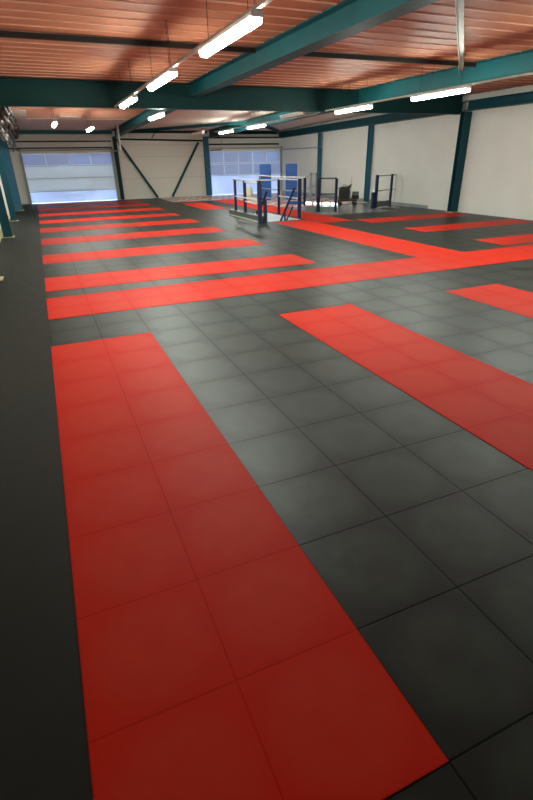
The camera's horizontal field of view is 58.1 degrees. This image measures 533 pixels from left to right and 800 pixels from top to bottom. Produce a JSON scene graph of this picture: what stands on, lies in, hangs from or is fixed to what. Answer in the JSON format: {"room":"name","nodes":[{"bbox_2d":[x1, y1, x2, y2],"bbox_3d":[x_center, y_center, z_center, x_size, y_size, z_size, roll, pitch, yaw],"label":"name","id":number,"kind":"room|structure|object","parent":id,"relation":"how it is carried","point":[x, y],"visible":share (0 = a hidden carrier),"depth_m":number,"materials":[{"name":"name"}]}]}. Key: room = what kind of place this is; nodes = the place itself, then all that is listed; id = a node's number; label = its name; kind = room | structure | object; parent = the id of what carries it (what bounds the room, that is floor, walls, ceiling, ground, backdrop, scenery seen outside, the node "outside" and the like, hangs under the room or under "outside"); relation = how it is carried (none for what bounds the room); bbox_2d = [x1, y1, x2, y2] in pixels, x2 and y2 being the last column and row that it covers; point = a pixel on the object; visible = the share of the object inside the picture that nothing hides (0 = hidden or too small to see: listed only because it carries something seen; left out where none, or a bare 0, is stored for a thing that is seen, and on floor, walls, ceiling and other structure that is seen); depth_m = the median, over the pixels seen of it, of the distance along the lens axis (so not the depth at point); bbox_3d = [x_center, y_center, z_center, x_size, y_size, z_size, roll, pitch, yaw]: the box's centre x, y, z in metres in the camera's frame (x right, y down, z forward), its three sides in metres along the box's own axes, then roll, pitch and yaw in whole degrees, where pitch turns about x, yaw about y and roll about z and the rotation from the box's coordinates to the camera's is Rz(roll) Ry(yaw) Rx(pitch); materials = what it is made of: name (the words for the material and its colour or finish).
{"room":"exercise studio","nodes":[
{"label":"exercise studio","id":0,"kind":"room"},
{"bbox_2d":[0,177,8,227],"bbox_3d":[-5.839,-4.588,9.350,0.150,3.700,28.700,-12,29,-20],"label":"wall","id":1,"kind":"structure","parent":0,"point":[1,185],"depth_m":16.02,"materials":[{"name":"white paint"}]},
{"bbox_2d":[0,213,9,240],"bbox_3d":[-5.728,-3.203,10.086,0.030,0.160,28.700,-12,29,-20],"label":"baseboard","id":2,"kind":"structure","parent":1,"relation":"attached to","point":[1,233],"depth_m":12.23,"materials":[{"name":"beige paint"}]},
{"bbox_2d":[8,130,280,203],"bbox_3d":[-5.375,-11.743,23.572,13.420,3.700,0.120,-12,29,-20],"label":"wall","id":3,"kind":"structure","parent":0,"point":[157,170],"depth_m":23.49,"materials":[{"name":"beige paint"}]},
{"bbox_2d":[9,147,111,148],"bbox_3d":[-9.362,-11.392,21.663,4.600,0.050,0.080,-12,29,-20],"label":"steel beam","id":4,"kind":"structure","parent":3,"relation":"attached to","point":[38,147],"depth_m":21.61,"materials":[{"name":"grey metal"}]},
{"bbox_2d":[15,141,110,141],"bbox_3d":[-9.367,-11.624,21.546,4.600,0.050,0.080,-12,29,-20],"label":"steel beam","id":5,"kind":"structure","parent":3,"relation":"attached to","point":[15,141],"depth_m":21.59,"materials":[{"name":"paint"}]},
{"bbox_2d":[19,130,111,133],"bbox_3d":[-9.325,-11.932,21.366,4.710,0.140,0.120,-12,29,-20],"label":"steel beam","id":6,"kind":"structure","parent":3,"relation":"attached to","point":[20,131],"depth_m":21.40,"materials":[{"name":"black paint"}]},
{"bbox_2d":[17,125,119,203],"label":"door","id":7,"kind":"structure","parent":3,"relation":"in","point":[49,177],"depth_m":22.34,"materials":[{"name":"white metal"}]},
{"bbox_2d":[116,138,158,197],"bbox_3d":[-6.239,-11.195,23.240,1.738,2.646,0.110,-12,29,-20],"label":"diagonal brace","id":8,"kind":"object","parent":3,"relation":"attached to","point":[122,147],"visible":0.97,"depth_m":23.22,"materials":[{"name":"teal metal"}]},
{"bbox_2d":[135,131,206,132],"bbox_3d":[-4.926,-12.882,23.035,4.310,0.100,0.120,-12,29,-20],"label":"steel beam","id":9,"kind":"structure","parent":3,"relation":"attached to","point":[148,131],"depth_m":23.14,"materials":[{"name":"metal"}]},
{"bbox_2d":[172,142,198,196],"bbox_3d":[-4.084,-11.576,24.099,1.638,2.476,0.110,-12,29,-20],"label":"diagonal brace","id":10,"kind":"object","parent":3,"relation":"attached to","point":[197,143],"visible":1,"depth_m":24.06,"materials":[{"name":"teal metal"}]},
{"bbox_2d":[208,137,278,138],"bbox_3d":[-1.142,-13.483,24.624,3.850,0.070,0.080,-12,29,-20],"label":"steel beam","id":11,"kind":"structure","parent":3,"relation":"attached to","point":[214,137],"depth_m":24.62,"materials":[{"name":"metal"}]},
{"bbox_2d":[209,143,278,144],"bbox_3d":[-1.137,-13.215,24.759,3.850,0.070,0.080,-12,29,-20],"label":"steel beam","id":12,"kind":"structure","parent":3,"relation":"attached to","point":[229,143],"depth_m":24.81,"materials":[{"name":"metal"}]},
{"bbox_2d":[233,131,276,133],"bbox_3d":[-1.080,-13.678,24.510,3.540,0.140,0.120,-12,29,-20],"label":"steel beam","id":13,"kind":"structure","parent":3,"relation":"attached to","point":[242,132],"depth_m":24.72,"materials":[{"name":"black metal"}]},
{"bbox_2d":[209,128,321,194],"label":"door","id":14,"kind":"structure","parent":3,"relation":"in","point":[225,166],"depth_m":25.28,"materials":[{"name":"white"}]},
{"bbox_2d":[0,192,405,241],"bbox_3d":[0.413,-4.315,12.520,13.420,0.238,28.700,-12,29,-20],"label":"floor","id":15,"kind":"structure","parent":0,"point":[360,207],"depth_m":17.29,"materials":[{"name":"dark grey rubber"}]},
{"bbox_2d":[0,204,92,799],"bbox_3d":[-5.274,-3.188,10.228,0.885,0.012,28.540,-12,29,-20],"label":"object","id":16,"kind":"structure","parent":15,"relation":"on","point":[44,752],"depth_m":2.20,"materials":[{"name":"black rubber"}]},
{"bbox_2d":[0,186,14,237],"bbox_3d":[-6.547,-5.544,11.392,0.290,3.200,0.240,-12,29,-20],"label":"steel column","id":17,"kind":"structure","parent":16,"relation":"on","point":[4,221],"depth_m":11.87,"materials":[{"name":"teal metal"}]},
{"bbox_2d":[0,150,18,220],"bbox_3d":[-8.215,-7.203,14.872,0.260,3.100,0.220,-12,29,-20],"label":"steel column","id":18,"kind":"structure","parent":16,"relation":"on","point":[3,175],"depth_m":15.11,"materials":[{"name":"teal metal"}]},
{"bbox_2d":[0,137,23,210],"bbox_3d":[-9.854,-8.867,18.363,0.370,3.000,0.580,-12,29,-20],"label":"steel column","id":19,"kind":"structure","parent":16,"relation":"on","point":[4,148],"depth_m":18.29,"materials":[{"name":"teal metal"}]},
{"bbox_2d":[112,137,124,199],"bbox_3d":[-7.067,-11.033,22.881,0.160,2.688,0.160,-12,29,-20],"label":"steel column","id":20,"kind":"structure","parent":15,"relation":"on","point":[113,138],"depth_m":22.82,"materials":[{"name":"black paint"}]},
{"bbox_2d":[118,138,202,140],"bbox_3d":[-5.058,-12.500,23.037,4.121,0.147,0.070,-12,29,-20],"label":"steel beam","id":21,"kind":"structure","parent":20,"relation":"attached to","point":[120,138],"depth_m":23.02,"materials":[{"name":"metal"}]},
{"bbox_2d":[160,192,302,201],"bbox_3d":[-1.725,-10.144,23.931,6.700,0.012,3.300,-12,29,-20],"label":"checkered matting","id":22,"kind":"object","parent":15,"relation":"on","point":[274,194],"visible":0.57,"depth_m":23.55,"materials":[{"name":"rubber"}]},
{"bbox_2d":[203,137,211,194],"bbox_3d":[-3.015,-11.891,24.426,0.240,2.688,0.160,-12,29,-20],"label":"steel column","id":23,"kind":"structure","parent":22,"relation":"on","point":[205,139],"depth_m":24.35,"materials":[{"name":"teal metal"}]},
{"bbox_2d":[38,198,532,799],"bbox_3d":[0.855,-4.486,12.565,12.490,0.012,28.540,-12,29,-20],"label":"rubber matting","id":24,"kind":"object","parent":15,"relation":"on","point":[420,529],"visible":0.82,"depth_m":3.01,"materials":[{"name":"rubber"}]},
{"bbox_2d":[38,200,141,206],"bbox_3d":[-7.943,-8.883,21.654,4.420,0.003,1.100,-12,29,-20],"label":"rubber mat","id":25,"kind":"object","parent":24,"relation":"on","point":[132,200],"depth_m":21.60,"materials":[{"name":"red rubber"}]},
{"bbox_2d":[38,203,149,210],"bbox_3d":[-7.075,-8.002,19.866,4.420,0.003,1.150,-12,29,-20],"label":"rubber mat","id":26,"kind":"object","parent":24,"relation":"on","point":[142,204],"depth_m":19.80,"materials":[{"name":"red rubber"}]},
{"bbox_2d":[38,207,164,216],"bbox_3d":[-6.090,-7.003,17.838,4.420,0.003,1.120,-12,29,-20],"label":"rubber mat","id":27,"kind":"object","parent":24,"relation":"on","point":[158,208],"depth_m":17.77,"materials":[{"name":"red rubber"}]},
{"bbox_2d":[39,213,179,223],"bbox_3d":[-5.098,-5.996,15.795,4.420,0.003,0.990,-12,29,-20],"label":"floor stripe","id":28,"kind":"structure","parent":24,"relation":"on","point":[163,214],"depth_m":15.74,"materials":[{"name":"red rubber"}]},
{"bbox_2d":[40,219,198,232],"bbox_3d":[-4.189,-5.075,13.924,4.420,0.003,1.060,-12,29,-20],"label":"floor stripe","id":29,"kind":"structure","parent":24,"relation":"on","point":[181,221],"depth_m":13.84,"materials":[{"name":"red rubber"}]},
{"bbox_2d":[41,227,224,244],"bbox_3d":[-3.257,-4.129,12.003,4.420,0.003,1.070,-12,29,-20],"label":"floor stripe","id":30,"kind":"structure","parent":24,"relation":"on","point":[64,240],"depth_m":11.91,"materials":[{"name":"red rubber"}]},
{"bbox_2d":[42,238,264,263],"bbox_3d":[-2.264,-3.122,9.959,4.420,0.003,1.000,-12,29,-20],"label":"floor stripe","id":31,"kind":"structure","parent":24,"relation":"on","point":[115,253],"depth_m":9.85,"materials":[{"name":"red rubber"}]},
{"bbox_2d":[44,254,316,291],"bbox_3d":[-1.334,-2.178,8.043,4.420,0.003,1.000,-12,29,-20],"label":"floor stripe","id":32,"kind":"structure","parent":24,"relation":"on","point":[196,269],"depth_m":7.92,"materials":[{"name":"red rubber"}]},
{"bbox_2d":[182,202,225,209],"bbox_3d":[-2.553,-7.882,19.445,0.930,0.003,3.450,-12,29,-20],"label":"rubber mat","id":33,"kind":"object","parent":24,"relation":"on","point":[201,205],"depth_m":19.17,"materials":[{"name":"red rubber"}]},
{"bbox_2d":[228,209,263,222],"bbox_3d":[-0.657,-5.752,14.941,0.150,0.172,2.720,-12,29,-20],"label":"kerb","id":34,"kind":"object","parent":24,"relation":"on","point":[249,216],"visible":0.82,"depth_m":14.85,"materials":[{"name":"beige concrete"}]},
{"bbox_2d":[51,332,448,799],"bbox_3d":[-0.804,0.281,3.128,1.000,0.003,4.500,-12,29,-20],"label":"floor stripe","id":35,"kind":"structure","parent":24,"relation":"on","point":[217,662],"depth_m":1.89,"materials":[{"name":"red rubber"}]},
{"bbox_2d":[232,178,301,223],"bbox_3d":[0.020,-5.630,15.041,1.703,2.387,2.676,-12,29,-20],"label":"guardrail","id":36,"kind":"object","parent":24,"relation":"on","point":[260,203],"visible":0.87,"depth_m":14.50,"materials":[{"name":"blue metal"}]},
{"bbox_2d":[214,199,353,222],"bbox_3d":[0.057,-7.174,17.930,1.020,0.003,10.200,-12,29,-20],"label":"floor stripe","id":37,"kind":"structure","parent":24,"relation":"on","point":[304,215],"depth_m":15.93,"materials":[{"name":"red rubber"}]},
{"bbox_2d":[46,244,532,319],"bbox_3d":[2.943,-2.369,8.251,12.480,0.003,1.080,-12,29,-20],"label":"floor stripe","id":38,"kind":"structure","parent":24,"relation":"on","point":[121,300],"depth_m":7.10,"materials":[{"name":"red rubber"}]},
{"bbox_2d":[274,220,459,256],"bbox_3d":[1.955,-3.984,11.505,1.070,0.003,6.370,-12,29,-20],"label":"floor stripe","id":39,"kind":"structure","parent":24,"relation":"on","point":[401,246],"depth_m":10.63,"materials":[{"name":"red rubber"}]},
{"bbox_2d":[279,304,532,470],"bbox_3d":[1.493,-0.199,3.989,1.000,0.003,4.470,-12,29,-20],"label":"floor stripe","id":40,"kind":"structure","parent":24,"relation":"on","point":[492,404],"depth_m":4.02,"materials":[{"name":"red rubber"}]},
{"bbox_2d":[357,213,466,222],"bbox_3d":[4.435,-5.482,14.385,3.590,0.003,0.900,-12,29,-20],"label":"floor stripe","id":41,"kind":"structure","parent":24,"relation":"on","point":[439,215],"depth_m":14.31,"materials":[{"name":"red rubber"}]},
{"bbox_2d":[445,111,471,212],"bbox_3d":[6.012,-7.364,14.953,0.350,2.800,0.280,-12,29,-20],"label":"steel column","id":42,"kind":"structure","parent":24,"relation":"on","point":[465,118],"depth_m":14.89,"materials":[{"name":"teal metal"}]},
{"bbox_2d":[406,219,531,231],"bbox_3d":[5.369,-4.590,12.572,3.690,0.003,0.850,-12,29,-20],"label":"floor stripe","id":43,"kind":"structure","parent":24,"relation":"on","point":[506,221],"depth_m":12.52,"materials":[{"name":"red rubber"}]},
{"bbox_2d":[446,284,532,317],"bbox_3d":[3.733,-0.664,4.824,0.930,0.003,4.430,-12,29,-20],"label":"floor stripe","id":44,"kind":"structure","parent":24,"relation":"on","point":[518,301],"depth_m":6.17,"materials":[{"name":"red rubber"}]},
{"bbox_2d":[475,234,532,244],"bbox_3d":[6.321,-3.658,10.679,3.630,0.003,0.820,-12,29,-20],"label":"floor stripe","id":45,"kind":"structure","parent":24,"relation":"on","point":[507,240],"depth_m":10.28,"materials":[{"name":"red rubber"}]},
{"bbox_2d":[237,195,367,207],"bbox_3d":[1.321,-8.684,20.901,3.800,0.012,5.300,-12,29,-20],"label":"checkered matting","id":46,"kind":"object","parent":15,"relation":"on","point":[272,202],"visible":0.57,"depth_m":20.24,"materials":[{"name":"rubber"}]},
{"bbox_2d":[242,186,255,199],"bbox_3d":[-0.792,-9.448,21.870,0.560,0.560,0.400,-12,29,-20],"label":"sack","id":47,"kind":"object","parent":46,"relation":"on","point":[249,193],"visible":0.77,"depth_m":21.75,"materials":[{"name":"beige fabric"}]},
{"bbox_2d":[259,164,270,199],"bbox_3d":[-0.048,-9.588,21.128,0.504,1.450,0.324,-2,27,-3],"label":"mat","id":48,"kind":"object","parent":46,"relation":"on","point":[264,169],"visible":0.57,"depth_m":20.91,"materials":[{"name":"blue plastic"}]},
{"bbox_2d":[259,175,305,205],"bbox_3d":[0.433,-8.528,19.444,0.578,1.050,3.041,-20,32,-33],"label":"guardrail","id":49,"kind":"object","parent":46,"relation":"on","point":[281,177],"visible":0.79,"depth_m":18.78,"materials":[{"name":"grey metal"}]},
{"bbox_2d":[285,164,296,199],"bbox_3d":[1.076,-9.459,20.826,0.504,1.450,0.324,0,27,2],"label":"mat","id":50,"kind":"object","parent":46,"relation":"on","point":[290,169],"visible":0.92,"depth_m":20.64,"materials":[{"name":"blue fabric"}]},
{"bbox_2d":[287,201,302,203],"bbox_3d":[1.244,-8.068,19.587,0.760,0.070,0.700,-4,27,-5],"label":"mat","id":51,"kind":"object","parent":46,"relation":"on","point":[291,202],"visible":0.39,"depth_m":19.28,"materials":[{"name":"blue plastic"}]},
{"bbox_2d":[305,173,316,201],"bbox_3d":[1.776,-8.704,19.661,0.179,1.120,2.634,7,28,15],"label":"guardrail","id":52,"kind":"object","parent":46,"relation":"on","point":[311,174],"visible":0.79,"depth_m":19.92,"materials":[{"name":"grey metal"}]},
{"bbox_2d":[317,133,321,196],"bbox_3d":[2.466,-10.933,22.356,0.230,2.660,0.240,-12,29,-20],"label":"steel column","id":53,"kind":"structure","parent":46,"relation":"on","point":[319,153],"depth_m":22.20,"materials":[{"name":"teal metal"}]},
{"bbox_2d":[363,125,373,201],"bbox_3d":[4.063,-9.349,19.048,0.250,2.740,0.240,-12,29,-20],"label":"steel column","id":54,"kind":"structure","parent":46,"relation":"on","point":[370,127],"depth_m":18.99,"materials":[{"name":"teal metal"}]},
{"bbox_2d":[315,178,337,211],"bbox_3d":[2.019,-6.888,16.105,0.793,1.060,0.235,3,27,9],"label":"frame","id":55,"kind":"object","parent":15,"relation":"on","point":[318,193],"visible":1,"depth_m":16.06,"materials":[{"name":"blue metal"}]},
{"bbox_2d":[306,207,333,211],"bbox_3d":[1.822,-6.531,16.405,0.978,0.160,0.030,7,28,16],"label":"kick plate","id":56,"kind":"object","parent":55,"relation":"attached to","point":[308,209],"visible":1,"depth_m":16.37,"materials":[{"name":"grey metal"}]},
{"bbox_2d":[337,178,356,205],"bbox_3d":[3.062,-7.867,18.076,0.730,0.999,0.440,1,27,5],"label":"cart","id":57,"kind":"object","parent":15,"relation":"on","point":[339,202],"visible":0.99,"depth_m":18.06,"materials":[{"name":"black metal"}]},
{"bbox_2d":[338,184,351,198],"bbox_3d":[2.945,-7.848,18.047,0.500,0.513,0.340,1,27,5],"label":"machine","id":58,"kind":"object","parent":57,"relation":"on","point":[344,192],"visible":0.99,"depth_m":17.93,"materials":[{"name":"black plastic"}]},
{"bbox_2d":[338,184,351,188],"bbox_3d":[2.942,-8.008,17.966,0.500,0.150,0.300,1,27,5],"label":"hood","id":59,"kind":"object","parent":58,"relation":"attached to","point":[345,187],"depth_m":17.86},
{"bbox_2d":[351,191,358,198],"bbox_3d":[3.354,-7.736,18.099,0.260,0.250,0.240,1,27,5],"label":"equipment box","id":60,"kind":"object","parent":57,"relation":"on","point":[355,194],"visible":1,"depth_m":18.01,"materials":[{"name":"black plastic"}]},
{"bbox_2d":[370,174,396,207],"bbox_3d":[4.319,-7.601,17.407,1.585,1.080,0.295,-23,34,-36],"label":"frame","id":61,"kind":"object","parent":15,"relation":"on","point":[374,195],"visible":1,"depth_m":17.27,"materials":[{"name":"blue metal"}]},
{"bbox_2d":[0,0,532,129],"bbox_3d":[0.354,-7.219,11.061,13.420,0.280,28.700,-12,29,-20],"label":"ceiling","id":62,"kind":"structure","parent":0,"point":[492,28],"depth_m":7.35,"materials":[{"name":"red-brown wood planks"}]},
{"bbox_2d":[0,107,19,149],"bbox_3d":[-8.350,-8.762,15.558,0.555,0.935,12.315,-12,29,-20],"label":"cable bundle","id":63,"kind":"object","parent":62,"relation":"hanging from","point":[7,117],"visible":0.98,"depth_m":13.60,"materials":[{"name":"silver metal"}]},
{"bbox_2d":[12,109,26,117],"bbox_3d":[-8.200,-9.254,15.510,0.800,0.070,2.500,-12,29,-20],"label":"board","id":64,"kind":"object","parent":62,"relation":"attached to","point":[19,113],"visible":0.46,"depth_m":15.33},
{"bbox_2d":[50,108,56,127],"bbox_3d":[-6.228,-8.282,13.968,0.108,0.520,1.508,-12,29,-20],"label":"lamp","id":65,"kind":"object","parent":62,"relation":"hanging from","point":[54,123],"visible":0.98,"depth_m":13.54,"materials":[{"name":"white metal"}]},
{"bbox_2d":[59,116,81,118],"bbox_3d":[-6.889,-9.933,16.846,0.700,0.036,0.800,-12,29,-20],"label":"board","id":66,"kind":"object","parent":62,"relation":"attached to","point":[61,117],"visible":1,"depth_m":16.79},
{"bbox_2d":[15,118,127,130],"bbox_3d":[-8.175,-11.100,19.356,4.250,0.122,5.100,-12,29,-20],"label":"board","id":67,"kind":"object","parent":62,"relation":"attached to","point":[23,123],"visible":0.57,"depth_m":18.91,"materials":[{"name":"beige wood"}]},
{"bbox_2d":[117,125,121,149],"bbox_3d":[-6.207,-11.047,20.191,0.060,0.921,0.060,-12,29,-20],"label":"post","id":68,"kind":"object","parent":67,"relation":"hanging from","point":[117,125],"visible":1,"depth_m":20.15,"materials":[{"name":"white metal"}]},
{"bbox_2d":[86,114,93,131],"bbox_3d":[-5.913,-9.253,15.953,0.108,0.502,1.508,-12,29,-20],"label":"lamp","id":69,"kind":"object","parent":62,"relation":"hanging from","point":[90,128],"visible":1,"depth_m":15.69,"materials":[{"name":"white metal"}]},
{"bbox_2d":[0,30,255,53],"bbox_3d":[-2.341,-5.123,6.833,4.710,0.068,0.050,-12,29,-20],"label":"purlin","id":70,"kind":"object","parent":62,"relation":"attached to","point":[3,34],"visible":1,"depth_m":6.85,"materials":[{"name":"paint"}]},
{"bbox_2d":[111,109,174,136],"bbox_3d":[-4.443,-9.844,16.874,0.270,0.515,13.140,-12,29,-20],"label":"steel beam","id":71,"kind":"structure","parent":62,"relation":"attached to","point":[141,119],"depth_m":17.13,"materials":[{"name":"teal metal"}]},
{"bbox_2d":[148,110,164,120],"bbox_3d":[-2.824,-7.465,12.133,0.108,0.584,1.508,-12,29,-20],"label":"lamp","id":72,"kind":"object","parent":62,"relation":"hanging from","point":[160,114],"visible":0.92,"depth_m":12.02,"materials":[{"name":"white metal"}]},
{"bbox_2d":[148,114,164,120],"bbox_3d":[-2.819,-7.227,12.252,0.104,0.051,1.460,-12,29,-20],"label":"diffuser","id":73,"kind":"object","parent":72,"relation":"attached to","point":[155,116],"depth_m":12.18,"materials":[{"name":"white plastic"}]},
{"bbox_2d":[114,0,272,106],"bbox_3d":[-1.078,-4.395,5.798,0.044,0.530,11.300,-12,29,-20],"label":"track","id":74,"kind":"object","parent":62,"relation":"hanging from","point":[259,5],"visible":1,"depth_m":5.31,"materials":[{"name":"metal"}]},
{"bbox_2d":[119,63,137,108],"bbox_3d":[-2.675,-5.973,9.110,0.108,0.626,1.508,-12,29,-20],"label":"lamp","id":75,"kind":"object","parent":74,"relation":"hanging from","point":[131,99],"visible":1,"depth_m":8.99,"materials":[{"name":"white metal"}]},
{"bbox_2d":[120,98,136,108],"bbox_3d":[-2.670,-5.716,9.239,0.104,0.051,1.460,-12,29,-20],"label":"diffuser","id":76,"kind":"object","parent":75,"relation":"attached to","point":[127,101],"depth_m":9.11,"materials":[{"name":"white plastic"}]},
{"bbox_2d":[147,21,177,90],"bbox_3d":[-1.505,-4.786,6.700,0.108,0.626,1.508,-12,29,-20],"label":"lamp","id":77,"kind":"object","parent":74,"relation":"hanging from","point":[169,74],"visible":1,"depth_m":6.58,"materials":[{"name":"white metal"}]},
{"bbox_2d":[148,72,176,90],"bbox_3d":[-1.500,-4.529,6.829,0.104,0.051,1.460,-12,29,-20],"label":"diffuser","id":78,"kind":"object","parent":77,"relation":"attached to","point":[164,77],"depth_m":6.69,"materials":[{"name":"white plastic"}]},
{"bbox_2d":[198,0,262,57],"bbox_3d":[-0.379,-3.643,4.381,0.108,0.626,1.508,-12,29,-20],"label":"lamp","id":79,"kind":"object","parent":74,"relation":"hanging from","point":[252,19],"visible":1,"depth_m":4.28,"materials":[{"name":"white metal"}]},
{"bbox_2d":[199,17,261,57],"bbox_3d":[-0.373,-3.386,4.510,0.104,0.051,1.460,-12,29,-20],"label":"diffuser","id":80,"kind":"object","parent":79,"relation":"attached to","point":[243,26],"depth_m":4.34,"materials":[{"name":"white plastic"}]},
{"bbox_2d":[137,110,276,130],"bbox_3d":[-2.382,-10.463,17.679,4.250,0.280,13.000,-12,29,-20],"label":"board","id":81,"kind":"object","parent":62,"relation":"attached to","point":[177,117],"visible":0.43,"depth_m":18.24,"materials":[{"name":"beige wood"}]},
{"bbox_2d":[128,120,249,132],"bbox_3d":[-3.723,-11.690,20.558,6.892,0.210,0.110,13,30,25],"label":"brace","id":82,"kind":"object","parent":81,"relation":"attached to","point":[247,121],"visible":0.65,"depth_m":20.31,"materials":[{"name":"teal metal"}]},
{"bbox_2d":[192,123,204,134],"bbox_3d":[-2.855,-11.304,19.954,0.108,0.424,1.508,-12,29,-20],"label":"lamp","id":83,"kind":"object","parent":81,"relation":"hanging from","point":[199,132],"visible":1,"depth_m":19.85,"materials":[{"name":"white metal"}]},
{"bbox_2d":[214,112,317,131],"bbox_3d":[-0.421,-9.902,16.780,0.044,0.487,9.100,-12,29,-20],"label":"track","id":84,"kind":"object","parent":81,"relation":"hanging from","point":[312,112],"visible":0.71,"depth_m":15.44,"materials":[{"name":"metal"}]},
{"bbox_2d":[219,129,232,133],"bbox_3d":[-1.658,-11.077,19.431,0.108,0.444,1.508,-12,29,-20],"label":"lamp","id":85,"kind":"object","parent":84,"relation":"hanging from","point":[230,130],"visible":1,"depth_m":19.36,"materials":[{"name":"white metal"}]},
{"bbox_2d":[247,123,265,128],"bbox_3d":[-0.365,-9.716,16.595,0.108,0.512,1.508,-12,29,-20],"label":"lamp","id":86,"kind":"object","parent":84,"relation":"hanging from","point":[263,124],"visible":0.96,"depth_m":16.55,"materials":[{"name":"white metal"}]},
{"bbox_2d":[247,125,265,128],"bbox_3d":[-0.361,-9.511,16.698,0.104,0.051,1.460,-12,29,-20],"label":"diffuser","id":87,"kind":"object","parent":86,"relation":"attached to","point":[252,126],"depth_m":16.68,"materials":[{"name":"white plastic"}]},
{"bbox_2d":[280,112,305,118],"bbox_3d":[0.742,-8.385,13.715,0.108,0.479,1.508,-12,29,-20],"label":"lamp","id":88,"kind":"object","parent":81,"relation":"hanging from","point":[293,114],"visible":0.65,"depth_m":13.74,"materials":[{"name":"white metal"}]},
{"bbox_2d":[0,77,464,114],"bbox_3d":[-0.213,-7.507,11.957,13.120,0.500,0.200,-12,29,-20],"label":"steel beam","id":89,"kind":"structure","parent":62,"relation":"attached to","point":[14,92],"depth_m":11.43,"materials":[{"name":"teal metal"}]},
{"bbox_2d":[208,112,330,137],"bbox_3d":[-0.235,-10.715,18.488,0.250,0.560,13.140,-12,29,-20],"label":"steel beam","id":90,"kind":"structure","parent":62,"relation":"attached to","point":[274,116],"depth_m":18.35,"materials":[{"name":"teal metal"}]},
{"bbox_2d":[247,112,366,130],"bbox_3d":[1.481,-11.282,19.152,3.480,0.280,13.000,-12,29,-20],"label":"board","id":91,"kind":"object","parent":62,"relation":"attached to","point":[328,116],"visible":0.07,"depth_m":20.42,"materials":[{"name":"beige wood"}]},
{"bbox_2d":[264,126,278,132],"bbox_3d":[0.135,-12.507,22.028,0.110,0.210,6.437,3,27,9],"label":"brace","id":92,"kind":"object","parent":91,"relation":"attached to","point":[266,127],"visible":0.65,"depth_m":22.84,"materials":[{"name":"teal metal"}]},
{"bbox_2d":[186,0,439,97],"bbox_3d":[1.325,-4.138,4.916,0.270,0.275,15.320,-12,29,-20],"label":"steel beam","id":93,"kind":"structure","parent":62,"relation":"attached to","point":[345,19],"depth_m":6.39,"materials":[{"name":"teal metal"}]},
{"bbox_2d":[302,52,475,66],"bbox_3d":[2.058,-6.055,8.510,4.310,0.068,0.050,-12,29,-20],"label":"purlin","id":94,"kind":"object","parent":62,"relation":"attached to","point":[312,54],"visible":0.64,"depth_m":8.51,"materials":[{"name":"paint"}]},
{"bbox_2d":[325,70,532,110],"bbox_3d":[3.549,-5.669,8.148,0.044,0.530,10.100,-12,29,-20],"label":"track","id":95,"kind":"object","parent":62,"relation":"hanging from","point":[528,73],"visible":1,"depth_m":8.87,"materials":[{"name":"metal"}]},
{"bbox_2d":[335,80,372,113],"bbox_3d":[2.051,-7.170,11.301,0.108,0.626,1.508,-12,29,-20],"label":"lamp","id":96,"kind":"object","parent":95,"relation":"hanging from","point":[366,106],"visible":1,"depth_m":11.29,"materials":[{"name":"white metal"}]},
{"bbox_2d":[335,106,371,113],"bbox_3d":[2.056,-6.913,11.430,0.104,0.051,1.460,-12,29,-20],"label":"diffuser","id":97,"kind":"object","parent":96,"relation":"attached to","point":[355,108],"depth_m":11.39,"materials":[{"name":"white plastic"}]},
{"bbox_2d":[411,53,471,100],"bbox_3d":[3.212,-5.947,8.820,0.108,0.626,1.508,-12,29,-20],"label":"lamp","id":98,"kind":"object","parent":95,"relation":"hanging from","point":[464,89],"visible":0.98,"depth_m":8.81,"materials":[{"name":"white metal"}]},
{"bbox_2d":[411,89,469,100],"bbox_3d":[3.217,-5.690,8.949,0.104,0.051,1.460,-12,29,-20],"label":"diffuser","id":99,"kind":"object","parent":98,"relation":"attached to","point":[446,92],"depth_m":8.90,"materials":[{"name":"white plastic"}]},
{"bbox_2d":[356,49,532,103],"bbox_3d":[5.533,-4.996,6.537,0.250,0.350,15.320,-12,29,-20],"label":"steel beam","id":100,"kind":"structure","parent":62,"relation":"attached to","point":[519,62],"depth_m":9.92,"materials":[{"name":"teal metal"}]},
{"bbox_2d":[455,0,463,75],"bbox_3d":[2.832,-5.213,6.990,0.080,0.080,6.224,8,28,18],"label":"brace","id":101,"kind":"object","parent":62,"relation":"attached to","point":[459,4],"visible":1,"depth_m":6.39,"materials":[{"name":"grey metal"}]},
{"bbox_2d":[262,213,300,221],"bbox_3d":[-0.003,-4.613,15.849,1.460,2.697,2.650,-12,29,-20],"label":"wall","id":102,"kind":"structure","parent":0,"point":[271,217],"depth_m":16.04,"materials":[{"name":"white paint"}]},
{"bbox_2d":[281,85,532,219],"bbox_3d":[6.599,-7.223,14.092,0.150,3.700,28.700,-12,29,-20],"label":"wall","id":103,"kind":"structure","parent":0,"point":[497,180],"depth_m":15.97,"materials":[{"name":"white paint"}]},
{"bbox_2d":[282,191,427,208],"bbox_3d":[3.216,-9.160,21.648,0.020,0.100,12.000,-12,29,-20],"label":"baseboard","id":104,"kind":"structure","parent":103,"relation":"attached to","point":[312,194],"depth_m":18.18,"materials":[{"name":"grey metal"}]},
{"bbox_2d":[278,102,466,137],"bbox_3d":[3.272,-11.391,19.859,0.280,0.450,13.140,-12,29,-20],"label":"steel beam","id":105,"kind":"structure","parent":103,"relation":"attached to","point":[386,118],"depth_m":19.08,"materials":[{"name":"teal metal"}]},
{"bbox_2d":[464,91,532,110],"bbox_3d":[9.042,-5.627,7.930,0.280,0.250,15.320,-12,29,-20],"label":"steel beam","id":106,"kind":"structure","parent":103,"relation":"attached to","point":[523,98],"depth_m":13.19,"materials":[{"name":"teal metal"}]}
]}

